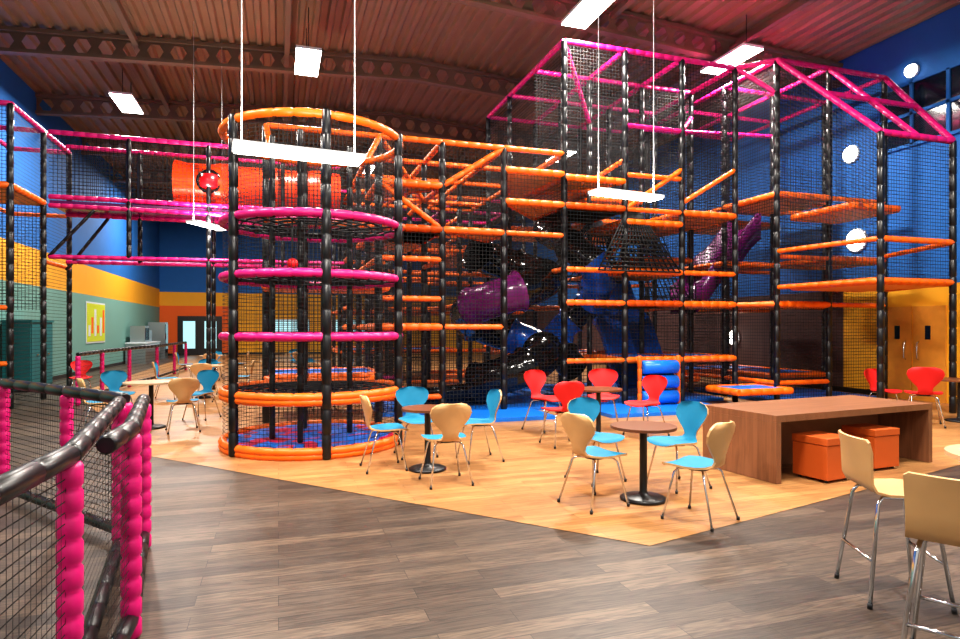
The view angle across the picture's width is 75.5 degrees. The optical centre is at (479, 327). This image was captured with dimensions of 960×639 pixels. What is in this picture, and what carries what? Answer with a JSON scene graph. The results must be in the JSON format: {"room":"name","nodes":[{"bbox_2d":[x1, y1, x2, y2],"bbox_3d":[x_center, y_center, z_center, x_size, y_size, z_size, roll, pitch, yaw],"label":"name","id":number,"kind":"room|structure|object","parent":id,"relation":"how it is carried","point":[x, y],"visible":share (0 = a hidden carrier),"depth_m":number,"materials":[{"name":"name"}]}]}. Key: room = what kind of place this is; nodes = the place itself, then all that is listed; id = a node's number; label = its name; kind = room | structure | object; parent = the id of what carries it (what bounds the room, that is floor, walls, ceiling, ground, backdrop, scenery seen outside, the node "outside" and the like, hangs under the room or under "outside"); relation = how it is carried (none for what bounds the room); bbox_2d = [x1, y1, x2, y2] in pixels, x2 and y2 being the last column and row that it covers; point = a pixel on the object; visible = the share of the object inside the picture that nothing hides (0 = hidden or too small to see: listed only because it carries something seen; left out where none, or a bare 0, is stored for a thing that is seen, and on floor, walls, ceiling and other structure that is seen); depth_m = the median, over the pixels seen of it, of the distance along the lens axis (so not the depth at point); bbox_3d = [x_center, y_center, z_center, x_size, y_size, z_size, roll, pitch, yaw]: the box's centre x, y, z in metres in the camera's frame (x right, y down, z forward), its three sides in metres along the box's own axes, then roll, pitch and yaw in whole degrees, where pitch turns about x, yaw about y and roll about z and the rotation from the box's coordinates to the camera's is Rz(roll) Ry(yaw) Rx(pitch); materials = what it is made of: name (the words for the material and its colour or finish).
{"room":"indoor play centre","nodes":[
{"label":"indoor play centre","id":0,"kind":"room"},
{"bbox_2d":[0,59,158,377],"bbox_3d":[-11.726,-2.650,14.538,0.200,8.500,44.900,0,0,-18],"label":"wall","id":1,"kind":"structure","parent":0,"point":[129,294],"depth_m":21.38,"materials":[{"name":"teal paint"}]},
{"bbox_2d":[54,362,121,379],"bbox_3d":[-11.617,1.540,14.573,0.030,0.120,44.900,0,0,-18],"label":"baseboard","id":2,"kind":"structure","parent":1,"relation":"attached to","point":[118,363],"depth_m":23.00,"materials":[{"name":"black metal"}]},
{"bbox_2d":[86,301,104,343],"bbox_3d":[-14.471,-0.200,23.372,0.035,1.520,2.520,0,0,-18],"label":"poster","id":3,"kind":"object","parent":1,"relation":"attached to","point":[95,312],"visible":1,"depth_m":23.23,"materials":[{"name":"yellow paper"}]},
{"bbox_2d":[81,138,499,180],"bbox_3d":[-4.425,-6.644,24.849,20.060,1.112,0.200,0,0,-18],"label":"ceiling beam","id":4,"kind":"structure","parent":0,"point":[430,168],"depth_m":22.92,"materials":[{"name":"metal"}]},
{"bbox_2d":[112,168,499,203],"bbox_3d":[-5.754,-6.644,28.938,20.060,1.112,0.200,0,0,-18],"label":"ceiling beam","id":5,"kind":"structure","parent":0,"point":[164,172],"depth_m":26.35,"materials":[{"name":"orange metal"}]},
{"bbox_2d":[159,221,481,352],"bbox_3d":[-9.060,-2.900,39.115,20.060,9.000,0.200,0,0,-18],"label":"wall","id":6,"kind":"structure","parent":0,"point":[182,290],"depth_m":36.61,"materials":[{"name":"orange paint"}]},
{"bbox_2d":[177,316,221,354],"bbox_3d":[-16.493,0.450,36.520,2.400,2.300,0.139,0,0,-18],"label":"door","id":7,"kind":"structure","parent":6,"relation":"in","point":[190,329],"depth_m":36.38,"materials":[{"name":"black metal"}]},
{"bbox_2d":[168,352,320,355],"bbox_3d":[-9.025,1.540,39.005,20.060,0.120,0.030,0,0,-18],"label":"baseboard","id":8,"kind":"structure","parent":6,"relation":"attached to","point":[251,352],"depth_m":37.48,"materials":[{"name":"black metal"}]},
{"bbox_2d":[275,319,308,331],"bbox_3d":[-11.893,0.050,38.058,2.770,1.170,0.060,0,0,-18],"label":"window","id":9,"kind":"structure","parent":6,"relation":"in","point":[276,329],"depth_m":38.04,"materials":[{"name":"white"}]},
{"bbox_2d":[135,190,521,223],"bbox_3d":[-7.083,-6.644,33.028,20.060,1.112,0.200,0,0,-18],"label":"ceiling beam","id":10,"kind":"structure","parent":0,"point":[148,191],"depth_m":30.44,"materials":[{"name":"red metal"}]},
{"bbox_2d":[35,93,638,168],"bbox_3d":[-3.096,-6.644,20.759,20.060,1.112,0.200,0,0,-18],"label":"ceiling beam","id":11,"kind":"structure","parent":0,"point":[56,99],"depth_m":19.22,"materials":[{"name":"brown metal"}]},
{"bbox_2d":[0,25,717,135],"bbox_3d":[-1.768,-6.644,16.670,20.060,1.112,0.200,0,0,-18],"label":"ceiling beam","id":12,"kind":"structure","parent":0,"point":[44,36],"depth_m":15.37,"materials":[{"name":"brown metal"}]},
{"bbox_2d":[0,355,959,638],"bbox_3d":[-2.123,1.700,17.763,20.460,0.200,45.100,0,0,-18],"label":"floor","id":13,"kind":"structure","parent":0,"point":[232,554],"depth_m":4.07,"materials":[{"name":"brown wood"}]},
{"bbox_2d":[0,320,52,391],"bbox_3d":[-11.758,0.700,16.157,0.660,1.800,1.640,0,0,-18],"label":"tall cabinet","id":14,"kind":"object","parent":13,"relation":"on","point":[21,334],"visible":0.48,"depth_m":15.46,"materials":[{"name":"teal"}]},
{"bbox_2d":[0,100,71,408],"bbox_3d":[-10.354,-1.433,13.665,1.390,6.046,3.732,0,0,-18],"label":"play structure","id":15,"kind":"object","parent":13,"relation":"on","point":[11,194],"visible":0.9,"depth_m":13.80,"materials":[{"name":"black fabric"}]},
{"bbox_2d":[0,396,126,638],"bbox_3d":[-1.928,1.036,2.998,0.223,1.122,3.058,0,0,-22],"label":"fence","id":16,"kind":"object","parent":13,"relation":"on","point":[64,462],"visible":0.8,"depth_m":2.50,"materials":[{"name":"pink plastic"}]},
{"bbox_2d":[0,378,132,532],"bbox_3d":[-4.588,1.036,5.893,4.897,1.122,0.142,0,0,34],"label":"fence","id":17,"kind":"object","parent":13,"relation":"on","point":[66,394],"visible":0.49,"depth_m":5.11,"materials":[{"name":"black fabric"}]},
{"bbox_2d":[69,360,91,388],"bbox_3d":[-9.211,1.174,14.319,0.468,0.840,0.534,0,0,-30],"label":"dining chair","id":18,"kind":"object","parent":13,"relation":"on","point":[88,363],"visible":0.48,"depth_m":14.49,"materials":[{"name":"red plastic"}]},
{"bbox_2d":[76,378,109,430],"bbox_3d":[-5.867,1.174,9.486,0.534,0.840,0.468,0,0,-40],"label":"dining chair","id":19,"kind":"object","parent":13,"relation":"on","point":[80,382],"visible":0.49,"depth_m":9.31,"materials":[{"name":"teal wood"}]},
{"bbox_2d":[96,394,151,638],"bbox_3d":[-2.033,1.036,3.657,0.149,1.122,1.970,0,0,-24],"label":"fence","id":20,"kind":"object","parent":13,"relation":"on","point":[133,438],"visible":1,"depth_m":3.16,"materials":[{"name":"pink plastic"}]},
{"bbox_2d":[125,326,160,363],"bbox_3d":[-15.865,0.750,29.281,0.860,1.700,3.560,0,0,-18],"label":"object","id":21,"kind":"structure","parent":13,"relation":"on","point":[139,335],"depth_m":27.98,"materials":[{"name":"silver metal"}]},
{"bbox_2d":[148,322,167,358],"bbox_3d":[-17.003,0.650,32.801,0.850,1.900,0.900,0,0,-18],"label":"fridge","id":22,"kind":"object","parent":13,"relation":"on","point":[159,329],"visible":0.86,"depth_m":32.44,"materials":[{"name":"silver metal"}]},
{"bbox_2d":[834,430,957,614],"bbox_3d":[2.457,1.122,3.722,0.496,0.958,0.470,0,0,8],"label":"bar stool","id":23,"kind":"object","parent":13,"relation":"on","point":[856,452],"visible":0.72,"depth_m":3.65,"materials":[{"name":"brown wood"}]},
{"bbox_2d":[901,471,959,638],"bbox_3d":[2.191,1.122,2.810,0.470,0.958,0.496,0,0,42],"label":"bar stool","id":24,"kind":"object","parent":13,"relation":"on","point":[932,503],"visible":1,"depth_m":2.74,"materials":[{"name":"brown wood"}]},
{"bbox_2d":[944,444,959,459],"bbox_3d":[3.080,1.160,3.480,0.760,0.880,0.760,0,0,-18],"label":"table","id":25,"kind":"object","parent":13,"relation":"on","point":[953,451],"visible":1,"depth_m":3.64,"materials":[{"name":"beige wood"}]},
{"bbox_2d":[0,0,959,227],"bbox_3d":[-2.114,-7.236,17.766,20.480,1.128,45.100,0,0,-18],"label":"ceiling","id":26,"kind":"structure","parent":0,"point":[453,34],"depth_m":15.62,"materials":[{"name":"brown metal"}]},
{"bbox_2d":[109,68,142,113],"bbox_3d":[-9.570,-6.449,16.800,0.540,0.789,1.440,0,0,-18],"label":"ceiling light","id":27,"kind":"object","parent":26,"relation":"hanging from","point":[127,103],"depth_m":16.57,"materials":[{"name":"white plastic"}]},
{"bbox_2d":[110,0,219,208],"bbox_3d":[-8.436,-6.713,15.607,0.120,0.140,44.900,0,0,-18],"label":"beam","id":28,"kind":"structure","parent":26,"relation":"attached to","point":[116,4],"depth_m":15.75,"materials":[{"name":"brown metal"}]},
{"bbox_2d":[185,21,224,230],"bbox_3d":[-6.400,-4.679,14.600,0.300,4.586,1.200,0,0,12],"label":"panel light","id":29,"kind":"object","parent":26,"relation":"hanging from","point":[195,222],"visible":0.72,"depth_m":14.09,"materials":[{"name":"white plastic"}]},
{"bbox_2d":[282,0,291,144],"bbox_3d":[-5.202,-6.899,16.658,0.120,0.140,44.900,0,0,-18],"label":"beam","id":30,"kind":"structure","parent":26,"relation":"attached to","point":[288,3],"depth_m":15.20,"materials":[{"name":"metal"}]},
{"bbox_2d":[232,0,365,166],"bbox_3d":[-1.740,-4.362,6.000,1.220,5.413,0.300,0,0,-24],"label":"panel light","id":31,"kind":"object","parent":26,"relation":"hanging from","point":[239,146],"visible":1,"depth_m":5.92,"materials":[{"name":"white"}]},
{"bbox_2d":[294,7,321,76],"bbox_3d":[-3.950,-6.574,14.200,0.540,1.038,1.440,0,0,-18],"label":"ceiling light","id":32,"kind":"object","parent":26,"relation":"hanging from","point":[307,58],"depth_m":14.04,"materials":[{"name":"white plastic"}]},
{"bbox_2d":[545,138,576,159],"bbox_3d":[2.855,-6.488,21.957,0.540,0.866,1.440,0,0,-18],"label":"ceiling light","id":33,"kind":"object","parent":26,"relation":"hanging from","point":[554,138],"depth_m":21.70,"materials":[{"name":"white plastic"}]},
{"bbox_2d":[561,0,613,28],"bbox_3d":[2.100,-6.594,11.800,0.540,1.077,1.440,0,0,-18],"label":"ceiling light","id":34,"kind":"object","parent":26,"relation":"hanging from","point":[584,12],"depth_m":11.94,"materials":[{"name":"white plastic"}]},
{"bbox_2d":[588,0,663,201],"bbox_3d":[2.200,-4.568,9.300,1.200,5.204,0.300,0,0,-26],"label":"panel light","id":35,"kind":"object","parent":26,"relation":"hanging from","point":[600,191],"visible":1,"depth_m":9.20,"materials":[{"name":"white plastic"}]},
{"bbox_2d":[700,14,763,74],"bbox_3d":[5.700,-6.480,14.100,0.540,0.851,1.440,0,0,-18],"label":"ceiling light","id":36,"kind":"object","parent":26,"relation":"hanging from","point":[744,51],"depth_m":13.78,"materials":[{"name":"white plastic"}]},
{"bbox_2d":[85,352,959,545],"bbox_3d":[-2.700,1.596,22.223,18.400,0.001,36.060,0,0,-18],"label":"oak floor","id":37,"kind":"structure","parent":0,"point":[526,487],"depth_m":6.85,"materials":[{"name":"wood"}]},
{"bbox_2d":[100,370,135,406],"bbox_3d":[-6.317,1.174,10.814,0.534,0.840,0.468,0,0,40],"label":"dining chair","id":38,"kind":"object","parent":37,"relation":"on","point":[113,380],"visible":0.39,"depth_m":10.95,"materials":[{"name":"teal plastic"}]},
{"bbox_2d":[75,341,186,405],"bbox_3d":[-9.778,1.051,18.192,0.282,1.092,11.282,0,0,-15],"label":"fence","id":39,"kind":"object","parent":37,"relation":"on","point":[126,351],"visible":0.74,"depth_m":16.63,"materials":[{"name":"pink plastic"}]},
{"bbox_2d":[122,380,169,429],"bbox_3d":[-5.250,1.224,9.900,0.800,0.736,0.800,0,0,-18],"label":"cafe table","id":40,"kind":"object","parent":37,"relation":"on","point":[151,383],"visible":0.59,"depth_m":9.87,"materials":[{"name":"black metal"}]},
{"bbox_2d":[152,362,177,399],"bbox_3d":[-7.072,1.174,13.919,0.534,0.840,0.468,0,0,-20],"label":"dining chair","id":41,"kind":"object","parent":37,"relation":"on","point":[154,364],"visible":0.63,"depth_m":13.92,"materials":[{"name":"teal wood"}]},
{"bbox_2d":[165,377,200,434],"bbox_3d":[-4.589,1.174,9.581,0.468,0.840,0.534,0,0,-30],"label":"dining chair","id":42,"kind":"object","parent":37,"relation":"on","point":[183,388],"visible":1,"depth_m":9.41,"materials":[{"name":"beige wood"}]},
{"bbox_2d":[175,352,192,377],"bbox_3d":[-9.172,1.174,19.219,0.534,0.840,0.468,0,0,-20],"label":"dining chair","id":43,"kind":"object","parent":37,"relation":"on","point":[176,353],"visible":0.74,"depth_m":19.13,"materials":[{"name":"beige wood"}]},
{"bbox_2d":[47,129,343,393],"bbox_3d":[-6.773,-1.433,15.464,6.526,6.045,1.310,0,0,-18],"label":"bridge","id":44,"kind":"object","parent":37,"relation":"on","point":[128,211],"visible":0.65,"depth_m":14.86,"materials":[{"name":"pink plastic"}]},
{"bbox_2d":[172,159,340,209],"bbox_3d":[-5.591,-3.550,15.785,3.920,1.160,1.280,0,0,-18],"label":"tube","id":45,"kind":"object","parent":44,"relation":"attached to","point":[206,179],"visible":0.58,"depth_m":15.09,"materials":[{"name":"orange plastic"}]},
{"bbox_2d":[182,370,221,420],"bbox_3d":[-4.896,1.174,10.922,0.468,0.840,0.534,0,0,10],"label":"dining chair","id":46,"kind":"object","parent":37,"relation":"on","point":[207,378],"visible":0.93,"depth_m":11.10,"materials":[{"name":"teal plastic"}]},
{"bbox_2d":[190,363,213,401],"bbox_3d":[-6.019,1.174,13.428,0.468,0.840,0.534,0,0,-20],"label":"dining chair","id":47,"kind":"object","parent":37,"relation":"on","point":[195,368],"visible":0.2,"depth_m":13.20,"materials":[{"name":"beige wood"}]},
{"bbox_2d":[186,364,222,398],"bbox_3d":[-6.300,1.224,14.200,0.800,0.736,0.800,0,0,-18],"label":"cafe table","id":48,"kind":"object","parent":37,"relation":"on","point":[213,365],"visible":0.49,"depth_m":14.10,"materials":[{"name":"beige wood"}]},
{"bbox_2d":[197,359,217,394],"bbox_3d":[-6.581,1.174,14.972,0.468,0.840,0.534,0,0,-20],"label":"dining chair","id":49,"kind":"object","parent":37,"relation":"on","point":[213,361],"visible":0.21,"depth_m":15.17,"materials":[{"name":"teal plastic"}]},
{"bbox_2d":[203,354,219,380],"bbox_3d":[-8.119,1.174,18.728,0.468,0.840,0.534,0,0,-20],"label":"dining chair","id":50,"kind":"object","parent":37,"relation":"on","point":[204,355],"visible":0.13,"depth_m":18.58,"materials":[{"name":"beige wood"}]},
{"bbox_2d":[211,351,222,376],"bbox_3d":[-8.681,1.174,20.272,0.468,0.840,0.534,0,0,-20],"label":"dining chair","id":51,"kind":"object","parent":37,"relation":"on","point":[216,352],"visible":0.22,"depth_m":20.50,"materials":[{"name":"teal plastic"}]},
{"bbox_2d":[238,360,254,381],"bbox_3d":[-5.528,1.174,14.481,0.534,0.840,0.468,0,0,-20],"label":"dining chair","id":52,"kind":"object","parent":37,"relation":"on","point":[252,363],"visible":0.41,"depth_m":14.44,"materials":[{"name":"teal plastic"}]},
{"bbox_2d":[218,107,402,460],"bbox_3d":[-2.313,-0.522,8.638,2.470,4.265,2.469,0,0,-6],"label":"tower","id":53,"kind":"object","parent":37,"relation":"on","point":[303,439],"visible":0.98,"depth_m":7.79,"materials":[{"name":"orange plastic"}]},
{"bbox_2d":[308,363,320,367],"bbox_3d":[-3.719,1.174,13.728,0.468,0.840,0.534,0,0,-20],"label":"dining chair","id":54,"kind":"object","parent":37,"relation":"on","point":[311,364],"visible":0.04,"depth_m":13.50,"materials":[{"name":"beige wood"}]},
{"bbox_2d":[359,394,408,473],"bbox_3d":[-1.101,1.174,7.043,0.534,0.840,0.468,0,0,-20],"label":"dining chair","id":55,"kind":"object","parent":37,"relation":"on","point":[366,405],"visible":1,"depth_m":6.93,"materials":[{"name":"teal wood"}]},
{"bbox_2d":[393,386,437,459],"bbox_3d":[-0.807,1.174,7.771,0.468,0.840,0.534,0,0,-20],"label":"dining chair","id":56,"kind":"object","parent":37,"relation":"on","point":[410,395],"visible":0.77,"depth_m":7.92,"materials":[{"name":"teal plastic"}]},
{"bbox_2d":[402,404,446,473],"bbox_3d":[-0.590,1.244,6.990,0.580,0.696,0.580,0,0,-18],"label":"cafe table","id":57,"kind":"object","parent":37,"relation":"on","point":[423,408],"visible":0.74,"depth_m":6.96,"materials":[{"name":"black metal"}]},
{"bbox_2d":[418,403,473,489],"bbox_3d":[-0.352,1.174,6.399,0.468,0.840,0.534,0,0,-20],"label":"dining chair","id":58,"kind":"object","parent":37,"relation":"on","point":[450,419],"visible":1,"depth_m":6.21,"materials":[{"name":"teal wood"}]},
{"bbox_2d":[457,389,504,464],"bbox_3d":[0.001,1.174,7.508,0.534,0.840,0.468,0,0,-20],"label":"dining chair","id":59,"kind":"object","parent":37,"relation":"on","point":[494,396],"visible":0.83,"depth_m":7.57,"materials":[{"name":"teal plastic"}]},
{"bbox_2d":[521,370,562,432],"bbox_3d":[1.004,1.131,9.719,0.515,0.924,0.587,0,0,-40],"label":"dining chair","id":60,"kind":"object","parent":37,"relation":"on","point":[535,380],"visible":0.9,"depth_m":9.85,"materials":[{"name":"red plastic"}]},
{"bbox_2d":[539,381,584,448],"bbox_3d":[1.128,1.153,8.478,0.491,0.882,0.561,0,0,-20],"label":"dining chair","id":61,"kind":"object","parent":37,"relation":"on","point":[564,392],"visible":0.74,"depth_m":8.26,"materials":[{"name":"red plastic"}]},
{"bbox_2d":[557,412,629,514],"bbox_3d":[1.021,1.174,5.608,0.534,0.840,0.468,0,0,-32],"label":"dining chair","id":62,"kind":"object","parent":37,"relation":"on","point":[579,428],"visible":1,"depth_m":5.48,"materials":[{"name":"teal wood"}]},
{"bbox_2d":[564,397,626,486],"bbox_3d":[1.209,1.174,6.519,0.468,0.840,0.534,0,0,-30],"label":"dining chair","id":63,"kind":"object","parent":37,"relation":"on","point":[588,406],"visible":0.73,"depth_m":6.65,"materials":[{"name":"teal plastic"}]},
{"bbox_2d":[583,386,621,431],"bbox_3d":[1.720,1.234,9.000,0.680,0.716,0.680,0,0,-18],"label":"cafe table","id":64,"kind":"object","parent":37,"relation":"on","point":[598,389],"visible":0.52,"depth_m":8.97,"materials":[{"name":"brown wood"}]},
{"bbox_2d":[588,369,618,421],"bbox_3d":[1.984,1.131,9.974,0.515,0.924,0.587,0,0,10],"label":"dining chair","id":65,"kind":"object","parent":37,"relation":"on","point":[598,377],"visible":0.69,"depth_m":10.18,"materials":[{"name":"red plastic"}]},
{"bbox_2d":[261,38,956,422],"bbox_3d":[1.279,-2.003,16.612,13.188,7.194,14.280,0,0,-18],"label":"climbing frame","id":66,"kind":"object","parent":37,"relation":"on","point":[537,193],"visible":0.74,"depth_m":12.88,"materials":[{"name":"black plastic"}]},
{"bbox_2d":[424,240,560,403],"bbox_3d":[0.211,-0.214,12.967,3.128,3.708,2.405,0,0,-18],"label":"slide","id":67,"kind":"object","parent":66,"relation":"on","point":[516,346],"visible":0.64,"depth_m":12.34,"materials":[{"name":"black plastic"}]},
{"bbox_2d":[533,221,614,380],"bbox_3d":[2.177,-0.750,13.770,1.502,3.825,1.988,0,0,-18],"label":"slide","id":68,"kind":"object","parent":66,"relation":"attached to","point":[574,329],"visible":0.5,"depth_m":13.36,"materials":[{"name":"black plastic"}]},
{"bbox_2d":[571,265,646,388],"bbox_3d":[3.006,-0.260,14.856,0.690,3.180,2.602,0,0,-16],"label":"slide","id":69,"kind":"object","parent":66,"relation":"attached to","point":[604,337],"visible":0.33,"depth_m":14.33,"materials":[{"name":"blue plastic"}]},
{"bbox_2d":[611,258,673,374],"bbox_3d":[3.672,-0.260,15.072,0.690,3.180,2.602,0,0,-16],"label":"slide","id":70,"kind":"object","parent":66,"relation":"attached to","point":[632,320],"visible":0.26,"depth_m":14.82,"materials":[{"name":"blue plastic"}]},
{"bbox_2d":[637,355,680,403],"bbox_3d":[3.589,1.040,12.417,0.990,0.980,0.263,0,0,-18],"label":"soft play rollers","id":71,"kind":"object","parent":66,"relation":"on","point":[645,366],"visible":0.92,"depth_m":12.33,"materials":[{"name":"blue plastic"}]},
{"bbox_2d":[670,214,760,313],"bbox_3d":[5.825,-1.600,15.404,1.803,2.500,1.150,0,0,-15],"label":"slide","id":72,"kind":"object","parent":66,"relation":"on","point":[712,282],"visible":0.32,"depth_m":15.02,"materials":[{"name":"purple plastic"}]},
{"bbox_2d":[610,421,676,505],"bbox_3d":[1.520,1.249,5.770,0.600,0.686,0.600,0,0,-18],"label":"cafe table","id":73,"kind":"object","parent":37,"relation":"on","point":[641,497],"visible":0.96,"depth_m":5.74,"materials":[{"name":"brown wood"}]},
{"bbox_2d":[623,375,669,436],"bbox_3d":[2.469,1.153,9.213,0.561,0.882,0.491,0,0,-35],"label":"dining chair","id":74,"kind":"object","parent":37,"relation":"on","point":[654,385],"visible":0.94,"depth_m":9.29,"materials":[{"name":"red plastic"}]},
{"bbox_2d":[647,401,711,493],"bbox_3d":[2.000,1.174,6.259,0.534,0.840,0.468,0,0,-25],"label":"dining chair","id":75,"kind":"object","parent":37,"relation":"on","point":[691,415],"visible":0.96,"depth_m":6.32,"materials":[{"name":"teal plastic"}]},
{"bbox_2d":[661,420,739,531],"bbox_3d":[1.835,1.174,5.164,0.468,0.840,0.534,0,0,-42],"label":"dining chair","id":76,"kind":"object","parent":37,"relation":"on","point":[719,436],"visible":1,"depth_m":5.01,"materials":[{"name":"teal wood"}]},
{"bbox_2d":[703,395,931,483],"bbox_3d":[3.991,1.244,7.311,2.580,0.696,1.020,0,0,-24],"label":"wooden table","id":77,"kind":"object","parent":37,"relation":"on","point":[761,442],"visible":0.7,"depth_m":7.15,"materials":[{"name":"brown wood"}]},
{"bbox_2d":[792,431,846,482],"bbox_3d":[3.640,1.366,6.600,0.410,0.460,0.410,0,0,-26],"label":"ottoman","id":78,"kind":"object","parent":37,"relation":"on","point":[816,454],"visible":0.88,"depth_m":6.45,"materials":[{"name":"orange leather"}]},
{"bbox_2d":[842,423,899,470],"bbox_3d":[4.500,1.366,7.150,0.410,0.460,0.410,0,0,-22],"label":"ottoman","id":79,"kind":"object","parent":37,"relation":"on","point":[884,440],"visible":0.62,"depth_m":6.98,"materials":[{"name":"orange leather"}]},
{"bbox_2d":[864,368,901,399],"bbox_3d":[7.343,1.174,11.321,0.468,0.840,0.534,0,0,-20],"label":"dining chair","id":80,"kind":"object","parent":37,"relation":"on","point":[870,374],"visible":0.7,"depth_m":11.47,"materials":[{"name":"red plastic"}]},
{"bbox_2d":[904,367,946,428],"bbox_3d":[7.287,1.110,10.178,0.538,0.966,0.614,0,0,30],"label":"dining chair","id":81,"kind":"object","parent":37,"relation":"on","point":[925,379],"visible":0.94,"depth_m":9.98,"materials":[{"name":"red plastic"}]},
{"bbox_2d":[942,377,959,422],"bbox_3d":[8.200,1.234,10.600,0.800,0.716,0.800,0,0,-18],"label":"cafe table","id":82,"kind":"object","parent":37,"relation":"on","point":[945,379],"visible":0.78,"depth_m":10.57,"materials":[{"name":"brown wood"}]},
{"bbox_2d":[412,0,634,203],"bbox_3d":[1.265,-6.888,18.759,0.120,0.140,44.900,0,0,-18],"label":"ceiling beam","id":83,"kind":"structure","parent":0,"point":[624,4],"depth_m":15.51,"materials":[{"name":"brown metal"}]},
{"bbox_2d":[451,0,815,219],"bbox_3d":[4.404,-6.707,19.779,0.120,0.140,44.900,0,0,-18],"label":"ceiling beam","id":84,"kind":"structure","parent":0,"point":[800,4],"depth_m":14.09,"materials":[{"name":"brown metal"}]},
{"bbox_2d":[432,0,842,87],"bbox_3d":[-0.439,-6.644,12.580,20.060,1.112,0.200,0,0,-18],"label":"ceiling beam","id":85,"kind":"structure","parent":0,"point":[527,11],"depth_m":13.96,"materials":[{"name":"brown metal"}]},
{"bbox_2d":[490,4,959,396],"bbox_3d":[7.542,-2.650,20.799,0.200,8.500,44.900,0,0,-18],"label":"wall","id":86,"kind":"structure","parent":0,"point":[933,44],"depth_m":15.23,"materials":[{"name":"blue paint"}]},
{"bbox_2d":[730,330,739,343],"bbox_3d":[7.850,0.300,19.269,0.160,0.493,0.493,0,0,-18],"label":"wall light","id":87,"kind":"object","parent":86,"relation":"attached to","point":[731,330],"visible":0.32,"depth_m":19.21,"materials":[{"name":"white"}]},
{"bbox_2d":[594,363,876,394],"bbox_3d":[7.433,1.540,20.763,0.030,0.120,44.900,0,0,-18],"label":"baseboard","id":88,"kind":"structure","parent":86,"relation":"attached to","point":[816,386],"depth_m":15.63,"materials":[{"name":"black wood"}]},
{"bbox_2d":[843,145,859,163],"bbox_3d":[9.132,-4.300,15.322,0.160,0.448,0.448,0,0,-18],"label":"wall light","id":89,"kind":"object","parent":86,"relation":"attached to","point":[850,146],"visible":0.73,"depth_m":15.26,"materials":[{"name":"white"}]},
{"bbox_2d":[846,228,867,251],"bbox_3d":[9.179,-2.150,15.179,0.160,0.582,0.582,0,0,-18],"label":"wall light","id":90,"kind":"object","parent":86,"relation":"attached to","point":[848,237],"visible":0.36,"depth_m":15.09,"materials":[{"name":"white"}]},
{"bbox_2d":[904,63,919,77],"bbox_3d":[9.611,-5.750,13.848,0.160,0.314,0.314,0,0,-18],"label":"wall light","id":91,"kind":"object","parent":86,"relation":"attached to","point":[913,69],"visible":1,"depth_m":13.78,"materials":[{"name":"white"}]},
{"bbox_2d":[887,302,948,403],"bbox_3d":[9.624,0.525,13.799,0.164,2.150,1.600,0,0,-18],"label":"door","id":92,"kind":"structure","parent":86,"relation":"in","point":[918,333],"depth_m":13.68,"materials":[{"name":"yellow paint"}]},
{"bbox_2d":[878,61,959,152],"bbox_3d":[9.782,-4.800,13.483,0.060,1.470,2.470,0,0,-18],"label":"window","id":93,"kind":"structure","parent":86,"relation":"in","point":[937,92],"depth_m":13.44,"materials":[{"name":"clear glass"}]}
]}

